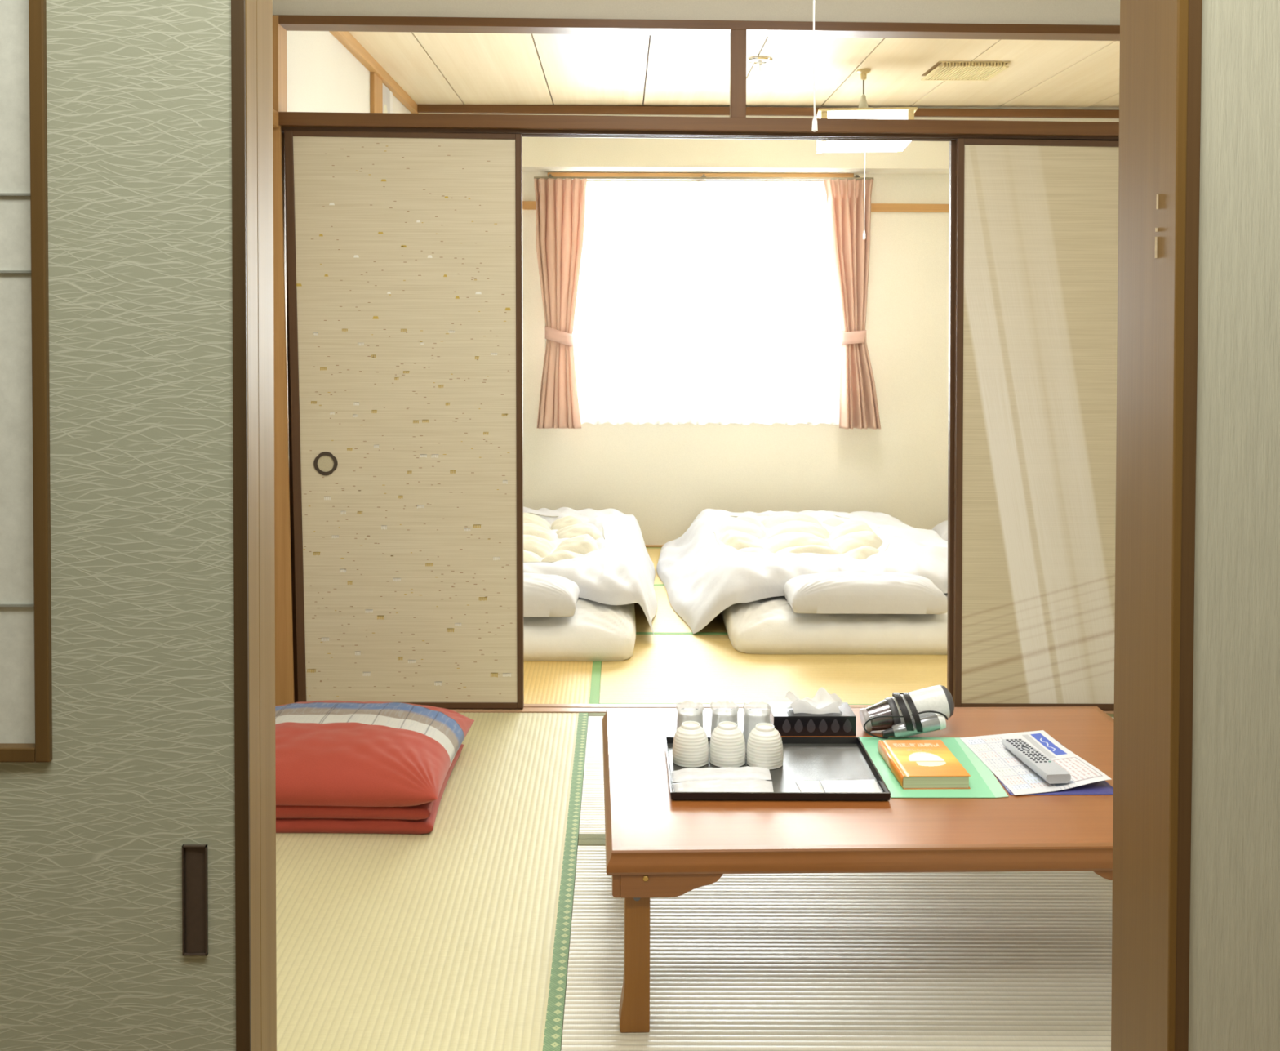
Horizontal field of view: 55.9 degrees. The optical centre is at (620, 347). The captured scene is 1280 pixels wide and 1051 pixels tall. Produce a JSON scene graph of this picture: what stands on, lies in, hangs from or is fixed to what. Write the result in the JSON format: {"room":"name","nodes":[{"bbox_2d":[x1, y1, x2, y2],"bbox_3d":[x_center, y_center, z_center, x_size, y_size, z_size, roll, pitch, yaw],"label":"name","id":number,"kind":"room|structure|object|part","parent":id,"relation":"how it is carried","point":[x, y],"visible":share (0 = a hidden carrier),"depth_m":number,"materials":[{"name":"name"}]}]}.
{"room":"japanese inn room","nodes":[
{"label":"japanese inn room","id":0,"kind":"room"},
{"bbox_2d":[272,0,411,438],"bbox_3d":[-1.130,-0.081,3.869,0.120,2.500,5.100,0,1,0],"label":"wall","id":1,"kind":"structure","parent":0,"point":[323,76],"depth_m":4.34,"materials":[{"name":"white paint"}]},
{"bbox_2d":[272,109,278,127],"bbox_3d":[-1.056,-0.668,2.506,0.024,0.047,2.360,0,1,0],"label":"trim","id":2,"kind":"structure","parent":1,"relation":"attached to","point":[275,114],"depth_m":3.65,"materials":[{"name":"brown wood"}]},
{"bbox_2d":[272,15,287,111],"bbox_3d":[-1.056,-0.867,3.734,0.020,0.298,0.095,0,1,0],"label":"trim","id":3,"kind":"structure","parent":1,"relation":"attached to","point":[279,88],"depth_m":3.70,"materials":[{"name":"brown wood"}]},
{"bbox_2d":[272,125,294,705],"bbox_3d":[-1.039,0.244,3.759,0.061,1.856,0.095,0,1,0],"label":"trim","id":4,"kind":"structure","parent":1,"relation":"attached to","point":[284,664],"depth_m":3.72,"materials":[{"name":"brown wood"}]},
{"bbox_2d":[328,31,418,113],"bbox_3d":[-1.051,-1.190,4.984,0.032,0.044,2.380,0,1,0],"label":"crown molding","id":5,"kind":"structure","parent":1,"relation":"attached to","point":[346,39],"depth_m":5.07,"materials":[{"name":"brown wood"}]},
{"bbox_2d":[369,71,382,113],"bbox_3d":[-1.061,-0.019,5.251,0.018,2.314,0.180,0,1,0],"label":"trim","id":6,"kind":"structure","parent":1,"relation":"attached to","point":[375,82],"depth_m":5.17,"materials":[{"name":"brown wood"}]},
{"bbox_2d":[382,84,392,113],"bbox_3d":[-1.060,-0.974,5.429,0.013,0.399,0.294,0,1,0],"label":"wall picture","id":7,"kind":"object","parent":1,"relation":"attached to","point":[387,94],"visible":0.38,"depth_m":5.44},
{"bbox_2d":[417,104,1119,118],"bbox_3d":[0.843,-1.204,6.158,3.820,0.061,0.032,0,1,0],"label":"crown molding","id":8,"kind":"structure","parent":1,"relation":"attached to","point":[440,108],"depth_m":6.14,"materials":[{"name":"brown wood"}]},
{"bbox_2d":[273,0,1119,25],"bbox_3d":[0.890,-0.078,3.759,3.920,2.510,0.060,0,1,0],"label":"wall","id":9,"kind":"structure","parent":0,"point":[1073,12],"depth_m":3.71,"materials":[{"name":"beige paint"}]},
{"bbox_2d":[284,139,297,702],"bbox_3d":[-0.688,0.227,3.770,0.713,1.784,0.024,0,1,0],"label":"door","id":10,"kind":"structure","parent":9,"relation":"in","point":[291,482],"depth_m":3.77,"materials":[{"name":"paint"}]},
{"bbox_2d":[284,130,524,708],"bbox_3d":[-0.669,0.227,3.740,0.736,1.786,0.024,0,1,0],"label":"door","id":11,"kind":"structure","parent":9,"relation":"in","point":[405,249],"depth_m":3.73,"materials":[{"name":"paint"}]},
{"bbox_3d":[-0.913,0.358,3.734,0.051,0.051,0.001,0,1,0],"label":"pull dish","id":12,"kind":"part","parent":11,"relation":"part of","materials":[{"name":"beige metal"}]},
{"bbox_3d":[-0.666,-0.654,3.720,0.684,0.025,0.024,0,1,0],"label":"rail","id":13,"kind":"part","parent":11,"relation":"part of","materials":[{"name":"paint"}]},
{"bbox_3d":[-0.649,1.110,3.760,0.655,0.019,0.024,0,1,0],"label":"rail","id":14,"kind":"part","parent":11,"relation":"part of","materials":[{"name":"paint"}]},
{"bbox_2d":[278,111,1119,137],"bbox_3d":[0.387,-0.683,3.735,2.870,0.069,0.100,0,1,0],"label":"lintel","id":15,"kind":"object","parent":9,"relation":"attached to","point":[304,119],"visible":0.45,"depth_m":3.69,"materials":[{"name":"brown wood"}]},
{"bbox_2d":[281,126,1119,141],"bbox_3d":[0.389,-0.661,3.750,2.865,0.037,0.072,0,1,0],"label":"track","id":16,"kind":"object","parent":15,"relation":"attached to","point":[525,133],"visible":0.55,"depth_m":3.71,"materials":[{"name":"paint"}]},
{"bbox_2d":[278,15,1119,40],"bbox_3d":[0.379,-0.987,3.734,2.887,0.055,0.090,0,1,0],"label":"trim","id":17,"kind":"structure","parent":9,"relation":"attached to","point":[289,23],"depth_m":3.69,"materials":[{"name":"brown wood"}]},
{"bbox_2d":[729,29,746,117],"bbox_3d":[0.361,-0.846,3.718,0.046,0.285,0.048,0,1,0],"label":"trim","id":18,"kind":"structure","parent":9,"relation":"attached to","point":[737,37],"depth_m":3.69,"materials":[{"name":"brown wood"}]},
{"bbox_2d":[448,703,1114,713],"bbox_3d":[0.377,1.149,3.764,2.900,0.053,0.075,0,1,0],"label":"sill","id":19,"kind":"structure","parent":9,"relation":"attached to","point":[527,708],"depth_m":3.77,"materials":[{"name":"brown wood"}]},
{"bbox_2d":[946,140,955,696],"bbox_3d":[1.390,0.241,3.770,0.738,1.766,0.024,0,1,0],"label":"door","id":20,"kind":"structure","parent":9,"relation":"in","point":[953,143],"depth_m":3.76,"materials":[{"name":"paint"}]},
{"bbox_2d":[952,137,1119,710],"bbox_3d":[1.404,0.241,3.740,0.741,1.768,0.024,0,1,0],"label":"door","id":21,"kind":"structure","parent":9,"relation":"in","point":[1037,220],"depth_m":3.73,"materials":[{"name":"paint"}]},
{"bbox_3d":[1.402,1.115,3.760,0.688,0.020,0.024,0,1,0],"label":"rail","id":22,"kind":"part","parent":21,"relation":"part of","materials":[{"name":"paint"}]},
{"bbox_3d":[1.404,-0.629,3.721,0.694,0.029,0.024,0,1,0],"label":"rail","id":23,"kind":"part","parent":21,"relation":"part of","materials":[{"name":"paint"}]},
{"bbox_2d":[349,31,1119,107],"bbox_3d":[0.843,-1.256,5.083,4.020,0.095,2.620,0,1,0],"label":"ceiling","id":24,"kind":"structure","parent":0,"point":[431,68],"depth_m":5.27,"materials":[{"name":"beige wood"}]},
{"bbox_2d":[746,56,773,71],"bbox_3d":[0.583,-1.182,5.054,0.108,0.052,0.108,0,1,0],"label":"sprinkler head","id":25,"kind":"object","parent":24,"relation":"attached to","point":[759,60],"visible":1,"depth_m":5.04},
{"bbox_2d":[815,68,917,239],"bbox_3d":[1.060,-0.843,5.282,0.410,0.739,0.410,0,1,6],"label":"pendant lamp","id":26,"kind":"object","parent":24,"relation":"hanging from","point":[863,112],"visible":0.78,"depth_m":5.17,"materials":[{"name":"beige plastic"}]},
{"bbox_3d":[0.863,-0.938,5.120,0.026,0.125,0.026,0,1,6],"label":"corner post","id":27,"kind":"part","parent":26,"relation":"part of","materials":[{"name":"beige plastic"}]},
{"bbox_3d":[1.060,-0.944,5.280,0.382,0.116,0.382,0,1,6],"label":"panel","id":28,"kind":"part","parent":26,"relation":"part of","materials":[{"name":"white plastic"}]},
{"bbox_2d":[817,140,911,152],"bbox_3d":[1.060,-0.883,5.281,0.378,0.004,0.378,0,1,6],"label":"diffuser","id":29,"kind":"object","parent":26,"relation":"attached to","point":[823,146],"depth_m":5.29,"materials":[{"name":"white plastic"}]},
{"bbox_3d":[1.067,-0.493,5.289,0.012,0.040,0.012,0,1,6],"label":"cord pull","id":30,"kind":"part","parent":26,"relation":"part of","materials":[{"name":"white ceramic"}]},
{"bbox_3d":[1.068,-0.697,5.285,0.002,0.369,0.003,0,1,6],"label":"pull cord","id":31,"kind":"part","parent":26,"relation":"part of","materials":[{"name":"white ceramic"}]},
{"bbox_3d":[1.060,-1.008,5.278,0.410,0.010,0.410,0,1,6],"label":"frame","id":32,"kind":"part","parent":26,"relation":"part of","materials":[{"name":"beige plastic"}]},
{"bbox_3d":[1.220,-0.936,5.082,0.026,0.125,0.026,0,1,6],"label":"corner post","id":33,"kind":"part","parent":26,"relation":"part of","materials":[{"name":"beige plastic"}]},
{"bbox_2d":[920,61,1009,80],"bbox_3d":[1.491,-1.199,5.239,0.300,0.022,0.300,0,1,0],"label":"ceiling vent","id":34,"kind":"object","parent":24,"relation":"in","point":[941,70],"visible":1,"depth_m":5.19,"materials":[{"name":"beige plastic"}]},
{"bbox_2d":[522,171,949,544],"bbox_3d":[0.840,-0.135,6.489,4.020,2.500,0.140,0,1,0],"label":"wall","id":35,"kind":"structure","parent":0,"point":[664,475],"depth_m":6.43,"materials":[{"name":"beige paint"}]},
{"bbox_2d":[644,544,663,546],"bbox_3d":[0.837,1.065,6.440,3.820,0.022,0.012,0,1,0],"label":"baseboard","id":36,"kind":"structure","parent":35,"relation":"attached to","point":[646,545],"depth_m":6.43,"materials":[{"name":"brown wood"}]},
{"bbox_2d":[522,172,949,212],"bbox_3d":[0.841,-0.267,6.407,3.820,1.312,0.217,0,1,0],"label":"trim","id":37,"kind":"structure","parent":35,"relation":"in","point":[553,174],"depth_m":6.38,"materials":[{"name":"brown wood"}]},
{"bbox_2d":[533,177,586,428],"bbox_3d":[-0.315,-0.229,6.284,0.275,1.296,0.095,0,1,-2],"label":"curtain","id":38,"kind":"object","parent":37,"relation":"hanging from","point":[560,203],"visible":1,"depth_m":6.26,"materials":[{"name":"pink fabric"}]},
{"bbox_2d":[545,181,697,424],"bbox_3d":[0.001,-0.233,6.362,0.800,1.282,0.028,0,1,0],"label":"sheer curtain","id":39,"kind":"object","parent":37,"relation":"hanging from","point":[634,329],"visible":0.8,"depth_m":6.36,"materials":[{"name":"white fabric"}]},
{"bbox_3d":[0.432,-0.889,6.340,1.770,0.030,0.112,0,1,0],"label":"curtain rail","id":40,"kind":"part","parent":37,"relation":"part of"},
{"bbox_3d":[0.432,-0.881,6.309,1.770,0.016,0.049,0,1,0],"label":"rail","id":41,"kind":"part","parent":37,"relation":"part of","materials":[{"name":"wood"}]},
{"bbox_2d":[696,181,840,425],"bbox_3d":[0.828,-0.231,6.362,0.885,1.282,0.028,0,1,0],"label":"sheer curtain","id":42,"kind":"object","parent":37,"relation":"hanging from","point":[768,346],"visible":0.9,"depth_m":6.36,"materials":[{"name":"white fabric"}]},
{"bbox_2d":[823,178,880,429],"bbox_3d":[1.206,-0.227,6.284,0.309,1.294,0.095,0,1,3],"label":"curtain","id":43,"kind":"object","parent":37,"relation":"hanging from","point":[848,207],"visible":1,"depth_m":6.26,"materials":[{"name":"pink fabric"}]},
{"bbox_2d":[418,103,1119,173],"bbox_3d":[0.843,-1.124,6.286,3.820,0.414,0.220,0,1,0],"label":"ceiling","id":44,"kind":"structure","parent":35,"relation":"attached to","point":[540,154],"depth_m":6.18,"materials":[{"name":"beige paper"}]},
{"bbox_2d":[1188,0,1279,1050],"bbox_3d":[0.000,0.006,1.263,4.000,2.450,0.115,0,1,0],"label":"wall","id":45,"kind":"structure","parent":0,"point":[1234,992],"depth_m":1.21,"materials":[{"name":"beige paint"}]},
{"bbox_2d":[0,0,261,1050],"bbox_3d":[-0.836,0.230,1.224,0.928,1.900,0.044,0,1,0],"label":"door","id":46,"kind":"structure","parent":45,"relation":"in","point":[130,811],"depth_m":1.21,"materials":[{"name":"green paper"}]},
{"bbox_3d":[-0.860,-0.103,1.210,0.551,1.004,0.004,0,1,0],"label":"pane","id":47,"kind":"part","parent":46,"relation":"part of","materials":[{"name":"white paper"}]},
{"bbox_3d":[-0.428,0.555,1.214,0.024,0.111,0.005,0,1,0],"label":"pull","id":48,"kind":"part","parent":46,"relation":"part of","materials":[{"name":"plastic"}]},
{"bbox_2d":[256,0,276,1050],"bbox_3d":[-0.422,0.245,1.278,0.096,1.970,0.056,0,1,0],"label":"trim","id":49,"kind":"structure","parent":45,"relation":"attached to","point":[264,7],"depth_m":1.27,"materials":[{"name":"brown wood"}]},
{"bbox_2d":[1111,0,1188,1050],"bbox_3d":[0.553,0.258,1.274,0.013,1.950,0.140,0,1,0],"label":"trim","id":50,"kind":"structure","parent":45,"relation":"attached to","point":[1154,33],"depth_m":1.25,"materials":[{"name":"brown wood"}]},
{"bbox_2d":[1174,0,1202,1050],"bbox_3d":[0.564,0.248,1.270,0.018,1.970,0.131,0,1,0],"label":"door frame","id":51,"kind":"structure","parent":45,"relation":"attached to","point":[1195,6],"depth_m":1.20,"materials":[{"name":"brown wood"}]},
{"bbox_3d":[0.378,-1.310,2.471,3.090,0.070,2.600,0,1,0],"label":"ceiling","id":52,"kind":"structure","parent":0,"visible":0},
{"bbox_2d":[811,0,817,132],"bbox_3d":[0.399,-0.860,2.481,0.540,0.829,0.540,0,1,0],"label":"pull cord","id":53,"kind":"object","parent":52,"relation":"hanging from","point":[815,128],"visible":1,"depth_m":2.49,"materials":[{"name":"white fabric"}]},
{"bbox_3d":[0.400,-0.810,2.482,0.007,0.674,0.004,0,1,0],"label":"pull cord","id":54,"kind":"part","parent":53,"relation":"part of","materials":[{"name":"white fabric"}]},
{"bbox_3d":[0.400,-0.461,2.490,0.012,0.030,0.012,0,1,0],"label":"cord pull","id":55,"kind":"part","parent":53,"relation":"part of","materials":[{"name":"white plastic"}]},
{"bbox_3d":[0.497,1.239,2.529,5.000,0.070,8.400,0,1,0],"label":"floor","id":56,"kind":"structure","parent":0,"visible":0},
{"bbox_2d":[275,711,588,1050],"bbox_3d":[-0.586,1.169,2.826,0.973,0.051,1.796,0,1,0],"label":"mat","id":57,"kind":"object","parent":56,"relation":"on","point":[455,935],"visible":0.59,"depth_m":2.46,"materials":[{"name":"wicker"}]},
{"bbox_2d":[275,743,463,834],"bbox_3d":[-0.745,1.096,3.109,0.610,0.081,0.564,0,1,0],"label":"floor cushion","id":58,"kind":"object","parent":57,"relation":"on","point":[417,819],"visible":0.16,"depth_m":2.84,"materials":[{"name":"red fabric"}]},
{"bbox_2d":[275,699,474,806],"bbox_3d":[-0.730,1.011,3.099,0.625,0.143,0.587,0,0,1],"label":"floor cushion","id":59,"kind":"object","parent":58,"relation":"on","point":[329,752],"visible":0.77,"depth_m":2.92,"materials":[{"name":"red fabric"}]},
{"bbox_2d":[524,661,601,703],"bbox_3d":[-0.571,1.127,4.690,1.003,0.051,1.771,0,1,0],"label":"mat","id":60,"kind":"object","parent":56,"relation":"on","point":[544,682],"visible":0.09,"depth_m":4.04,"materials":[{"name":"wicker"}]},
{"bbox_2d":[523,596,635,661],"bbox_3d":[-0.462,1.015,5.192,1.037,0.150,1.855,0,1,0],"label":"mattress","id":61,"kind":"object","parent":60,"relation":"on","point":[596,631],"visible":0.12,"depth_m":4.29,"materials":[{"name":"fabric"}]},
{"bbox_2d":[523,572,579,617],"bbox_3d":[-0.462,0.893,4.426,0.610,0.120,0.276,0,1,1],"label":"pillow","id":62,"kind":"object","parent":61,"relation":"on","point":[544,595],"visible":0.3,"depth_m":4.30,"materials":[{"name":"white fabric"}]},
{"bbox_2d":[523,506,657,633],"bbox_3d":[-0.434,0.947,5.399,1.201,0.272,1.859,0,1,0],"label":"comforter","id":63,"kind":"object","parent":61,"relation":"on","point":[604,552],"visible":0.47,"depth_m":5.12,"materials":[{"name":"white fabric"}]},
{"bbox_2d":[523,512,602,561],"bbox_3d":[-0.462,0.868,5.421,0.832,0.115,1.206,0,1,0],"label":"quilt","id":64,"kind":"object","parent":63,"relation":"on","point":[547,536],"depth_m":5.43,"materials":[{"name":"white fabric"}]},
{"bbox_2d":[645,546,663,584],"bbox_3d":[0.839,1.101,5.981,1.814,0.051,0.906,0,1,0],"label":"mat","id":65,"kind":"object","parent":56,"relation":"on","point":[654,553],"visible":0.02,"depth_m":6.17,"materials":[{"name":"wicker"}]},
{"bbox_2d":[634,584,727,633],"bbox_3d":[0.839,1.121,5.100,1.814,0.051,0.853,0,1,0],"label":"mat","id":66,"kind":"object","parent":56,"relation":"on","point":[666,620],"visible":0.02,"depth_m":4.85,"materials":[{"name":"wicker"}]},
{"bbox_2d":[720,592,947,654],"bbox_3d":[0.915,1.019,5.267,1.020,0.146,1.806,0,1,0],"label":"mattress","id":67,"kind":"object","parent":66,"relation":"on","point":[767,625],"visible":0.2,"depth_m":4.38,"materials":[{"name":"fabric"}]},
{"bbox_2d":[656,508,947,633],"bbox_3d":[0.861,0.949,5.519,1.469,0.268,1.799,0,1,-11],"label":"comforter","id":68,"kind":"object","parent":67,"relation":"on","point":[725,558],"visible":0.91,"depth_m":5.19,"materials":[{"name":"white fabric"}]},
{"bbox_2d":[717,511,882,559],"bbox_3d":[0.813,0.886,5.521,0.832,0.143,1.165,0,1,0],"label":"quilt","id":69,"kind":"object","parent":68,"relation":"on","point":[740,535],"depth_m":5.40,"materials":[{"name":"white fabric"}]},
{"bbox_2d":[783,570,947,613],"bbox_3d":[0.908,0.902,4.500,0.571,0.117,0.266,0,1,0],"label":"pillow","id":70,"kind":"object","parent":67,"relation":"on","point":[846,592],"visible":1,"depth_m":4.38,"materials":[{"name":"white fabric"}]},
{"bbox_2d":[599,632,946,704],"bbox_3d":[0.839,1.141,4.238,1.814,0.051,0.868,0,1,0],"label":"mat","id":71,"kind":"object","parent":56,"relation":"on","point":[663,668],"visible":0.3,"depth_m":4.13,"materials":[{"name":"wicker"}]},
{"bbox_2d":[560,839,1112,1050],"bbox_3d":[0.859,1.183,2.364,1.915,0.051,0.903,0,1,0],"label":"mat","id":72,"kind":"object","parent":56,"relation":"on","point":[971,960],"visible":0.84,"depth_m":2.28,"materials":[{"name":"wicker"}]},
{"bbox_2d":[602,706,1114,1031],"bbox_3d":[0.544,0.997,2.415,1.156,0.320,0.759,0,1,-1],"label":"table","id":73,"kind":"object","parent":72,"relation":"on","point":[657,845],"visible":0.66,"depth_m":2.12,"materials":[{"name":"brown wood"}]},
{"bbox_3d":[0.023,1.028,2.070,0.052,0.270,0.045,0,1,-1],"label":"leg","id":74,"kind":"part","parent":73,"relation":"part of","materials":[{"name":"brown wood"}]},
{"bbox_2d":[664,736,890,799],"bbox_3d":[0.296,0.828,2.385,0.408,0.016,0.301,0,1,0],"label":"serving tray","id":75,"kind":"object","parent":73,"relation":"on","point":[818,758],"visible":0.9,"depth_m":2.38,"materials":[{"name":"black paint"}]},
{"bbox_2d":[675,700,704,730],"bbox_3d":[0.143,0.783,2.497,0.059,0.092,0.059,0,1,0],"label":"tumbler","id":76,"kind":"object","parent":75,"relation":"on","point":[687,710],"visible":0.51,"depth_m":2.48,"materials":[{"name":"clear glass"}]},
{"bbox_2d":[671,720,709,767],"bbox_3d":[0.141,0.793,2.427,0.074,0.075,0.074,0,1,0],"label":"teacup","id":77,"kind":"object","parent":75,"relation":"on","point":[691,743],"visible":1,"depth_m":2.40,"materials":[{"name":"white ceramic"}]},
{"bbox_2d":[671,765,771,782],"bbox_3d":[0.196,0.827,2.350,0.198,0.011,0.057,0,1,-4],"label":"packet","id":78,"kind":"object","parent":75,"relation":"on","point":[748,771],"visible":0.95,"depth_m":2.34,"materials":[{"name":"white paper"}]},
{"bbox_2d":[672,778,773,791],"bbox_3d":[0.195,0.829,2.286,0.192,0.011,0.071,0,1,0],"label":"packet","id":79,"kind":"object","parent":75,"relation":"on","point":[721,784],"visible":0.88,"depth_m":2.27,"materials":[{"name":"white paper"}]},
{"bbox_2d":[710,700,738,737],"bbox_3d":[0.214,0.783,2.496,0.059,0.093,0.059,0,1,0],"label":"tumbler","id":80,"kind":"object","parent":75,"relation":"on","point":[722,711],"visible":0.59,"depth_m":2.48,"materials":[{"name":"clear glass"}]},
{"bbox_2d":[709,720,746,767],"bbox_3d":[0.214,0.793,2.426,0.074,0.075,0.074,0,1,-22],"label":"teacup","id":81,"kind":"object","parent":75,"relation":"on","point":[727,748],"visible":0.99,"depth_m":2.40,"materials":[{"name":"white ceramic"}]},
{"bbox_2d":[742,701,770,751],"bbox_3d":[0.281,0.783,2.493,0.058,0.093,0.060,0,1,0],"label":"tumbler","id":82,"kind":"object","parent":75,"relation":"on","point":[755,712],"visible":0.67,"depth_m":2.48,"materials":[{"name":"clear glass"}]},
{"bbox_2d":[746,722,783,768],"bbox_3d":[0.288,0.794,2.417,0.074,0.075,0.074,1,2,30],"label":"teacup","id":83,"kind":"object","parent":75,"relation":"on","point":[764,749],"visible":1,"depth_m":2.39,"materials":[{"name":"white ceramic"}]},
{"bbox_2d":[795,780,823,791],"bbox_3d":[0.359,0.833,2.288,0.046,0.003,0.068,0,1,0],"label":"packet","id":84,"kind":"object","parent":75,"relation":"on","point":[804,785],"visible":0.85,"depth_m":2.29,"materials":[{"name":"paper"}]},
{"bbox_2d":[820,778,881,791],"bbox_3d":[0.437,0.833,2.292,0.106,0.004,0.078,0,1,0],"label":"packet","id":85,"kind":"object","parent":75,"relation":"on","point":[868,784],"visible":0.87,"depth_m":2.29,"materials":[{"name":"paper"}]},
{"bbox_2d":[768,686,856,735],"bbox_3d":[0.416,0.787,2.636,0.177,0.088,0.096,0,1,-1],"label":"tissue box","id":86,"kind":"object","parent":73,"relation":"on","point":[825,713],"visible":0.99,"depth_m":2.59,"materials":[{"name":"black paint"}]},
{"bbox_2d":[859,684,954,738],"bbox_3d":[0.620,0.784,2.607,0.208,0.098,0.117,0,1,0],"label":"hair dryer","id":87,"kind":"object","parent":73,"relation":"on","point":[926,709],"visible":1,"depth_m":2.59,"materials":[{"name":"white plastic"}]},
{"bbox_2d":[865,699,891,730],"bbox_3d":[0.557,0.797,2.622,0.070,0.067,0.065,0,1,0],"label":"nozzle","id":88,"kind":"object","parent":87,"relation":"on","point":[883,707],"depth_m":2.61,"materials":[{"name":"silver metal"}]},
{"bbox_3d":[0.633,0.805,2.574,0.113,0.047,0.034,0,1,-8],"label":"handle","id":89,"kind":"part","parent":87,"relation":"part of","materials":[{"name":"silver metal"}]},
{"bbox_2d":[940,684,954,717],"bbox_3d":[0.709,0.770,2.630,0.029,0.069,0.071,0,1,0],"label":"grille","id":90,"kind":"object","parent":87,"relation":"attached to","point":[947,704],"depth_m":2.60,"materials":[{"name":"white plastic"}]},
{"bbox_2d":[857,736,1008,797],"bbox_3d":[0.624,0.836,2.417,0.238,0.001,0.326,0,1,0],"label":"folder","id":91,"kind":"object","parent":73,"relation":"on","point":[983,783],"visible":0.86,"depth_m":2.35,"materials":[{"name":"green paper"}]},
{"bbox_2d":[877,739,970,789],"bbox_3d":[0.597,0.823,2.391,0.132,0.025,0.197,0,1,-1],"label":"book","id":92,"kind":"object","parent":91,"relation":"on","point":[914,763],"visible":1,"depth_m":2.36,"materials":[{"name":"orange paper"}]},
{"bbox_2d":[993,739,1113,795],"bbox_3d":[0.837,0.837,2.418,0.210,0.001,0.300,0,1,0],"label":"brochure","id":93,"kind":"object","parent":73,"relation":"on","point":[1102,787],"visible":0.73,"depth_m":2.29,"materials":[{"name":"blue paper"}]},
{"bbox_2d":[959,729,1111,795],"bbox_3d":[0.827,0.827,2.439,0.202,0.014,0.341,0,1,-4],"label":"leaflet","id":94,"kind":"object","parent":93,"relation":"on","point":[1014,773],"visible":0.8,"depth_m":2.42,"materials":[{"name":"white paper"}]},
{"bbox_2d":[1001,737,1071,783],"bbox_3d":[0.824,0.820,2.407,0.051,0.019,0.216,0,0,-5],"label":"remote control","id":95,"kind":"object","parent":94,"relation":"on","point":[1046,767],"visible":1,"depth_m":2.37,"materials":[{"name":"white plastic"}]},
{"bbox_2d":[577,711,1114,839],"bbox_3d":[0.859,1.163,3.271,1.915,0.051,0.908,0,1,0],"label":"mat","id":96,"kind":"object","parent":56,"relation":"on","point":[592,820],"visible":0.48,"depth_m":3.14,"materials":[{"name":"wicker"}]},
{"bbox_3d":[2.248,1.124,5.119,0.997,0.051,2.629,0,1,0],"label":"mat","id":97,"kind":"object","parent":56,"relation":"on","visible":0},
{"bbox_2d":[931,520,947,541],"bbox_3d":[1.883,0.973,6.104,0.610,0.204,0.354,0,1,7],"label":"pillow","id":98,"kind":"object","parent":97,"relation":"on","point":[941,528],"visible":0.05,"depth_m":6.10,"materials":[{"name":"white fabric"}]}
]}

